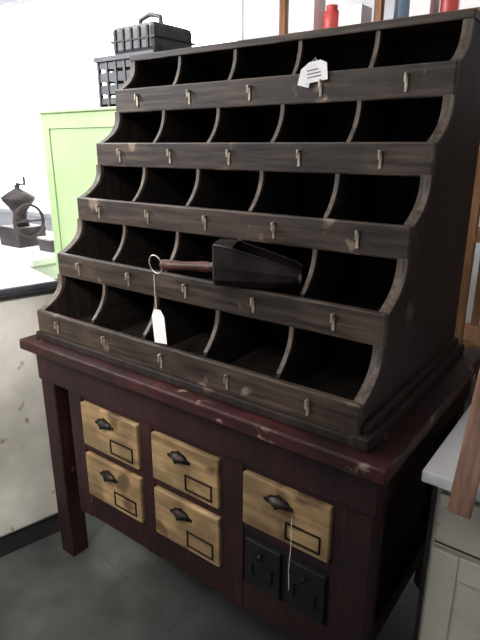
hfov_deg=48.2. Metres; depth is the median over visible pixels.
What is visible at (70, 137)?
cabinet
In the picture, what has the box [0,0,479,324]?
wall
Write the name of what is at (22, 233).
coffee grinder
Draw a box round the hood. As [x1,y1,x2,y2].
[212,239,240,247]
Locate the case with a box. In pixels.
[110,12,194,54]
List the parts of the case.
handle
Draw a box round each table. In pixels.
[0,231,57,278]
[19,334,479,639]
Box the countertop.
[0,256,57,295]
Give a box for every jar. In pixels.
[323,4,338,27]
[393,0,409,18]
[440,0,458,11]
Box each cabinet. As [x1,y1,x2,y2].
[0,256,59,556]
[37,106,115,275]
[413,405,479,639]
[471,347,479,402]
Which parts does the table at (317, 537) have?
leg, drawer pull, drawer pull, drawer, drawer, drawer pull, drawer pull, drawer, drawer, frame, drawer, drawer pull, drawer, drawer knob, drawer, leg, leg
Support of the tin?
on the display table at (44, 262)
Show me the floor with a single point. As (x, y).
(115, 588)
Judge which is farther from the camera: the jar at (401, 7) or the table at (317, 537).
the jar at (401, 7)
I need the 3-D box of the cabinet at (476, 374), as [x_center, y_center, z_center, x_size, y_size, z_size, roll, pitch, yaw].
[1.232,0.171,1.594,0.900,1.531,0.416,13,22,35]
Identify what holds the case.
on the plastic crate
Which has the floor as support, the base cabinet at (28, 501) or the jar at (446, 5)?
the base cabinet at (28, 501)
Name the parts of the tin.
lid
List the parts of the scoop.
scoop handle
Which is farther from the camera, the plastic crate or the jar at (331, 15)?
the jar at (331, 15)
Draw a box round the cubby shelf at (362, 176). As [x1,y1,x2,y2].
[36,8,479,452]
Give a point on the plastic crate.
(116, 68)
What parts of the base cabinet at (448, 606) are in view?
door frame, drawer, door panel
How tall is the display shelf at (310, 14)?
2.581 m
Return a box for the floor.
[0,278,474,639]
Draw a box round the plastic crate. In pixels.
[93,49,159,106]
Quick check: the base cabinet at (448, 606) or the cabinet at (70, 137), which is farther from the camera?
the cabinet at (70, 137)
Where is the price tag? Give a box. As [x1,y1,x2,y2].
[298,57,327,87]
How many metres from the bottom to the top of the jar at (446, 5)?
0.200 m
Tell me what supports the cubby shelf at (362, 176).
on the table at (317, 537)
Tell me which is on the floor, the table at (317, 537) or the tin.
the table at (317, 537)
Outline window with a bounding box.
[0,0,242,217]
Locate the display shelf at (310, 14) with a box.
[279,0,479,349]
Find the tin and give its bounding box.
[37,235,54,252]
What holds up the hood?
attached to the scoop
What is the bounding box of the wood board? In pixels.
[447,369,479,518]
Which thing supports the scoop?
in the cubby shelf at (362, 176)
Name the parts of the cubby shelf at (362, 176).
moulding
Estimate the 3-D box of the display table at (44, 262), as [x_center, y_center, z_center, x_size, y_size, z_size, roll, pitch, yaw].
[-1.351,-0.125,3.662,1.000,0.811,0.700,13,22,35]
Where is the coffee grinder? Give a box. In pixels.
[0,177,45,247]
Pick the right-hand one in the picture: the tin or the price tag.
the price tag
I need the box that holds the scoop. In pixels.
[149,237,302,343]
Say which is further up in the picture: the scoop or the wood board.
the scoop
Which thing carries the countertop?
on the base cabinet at (28, 501)

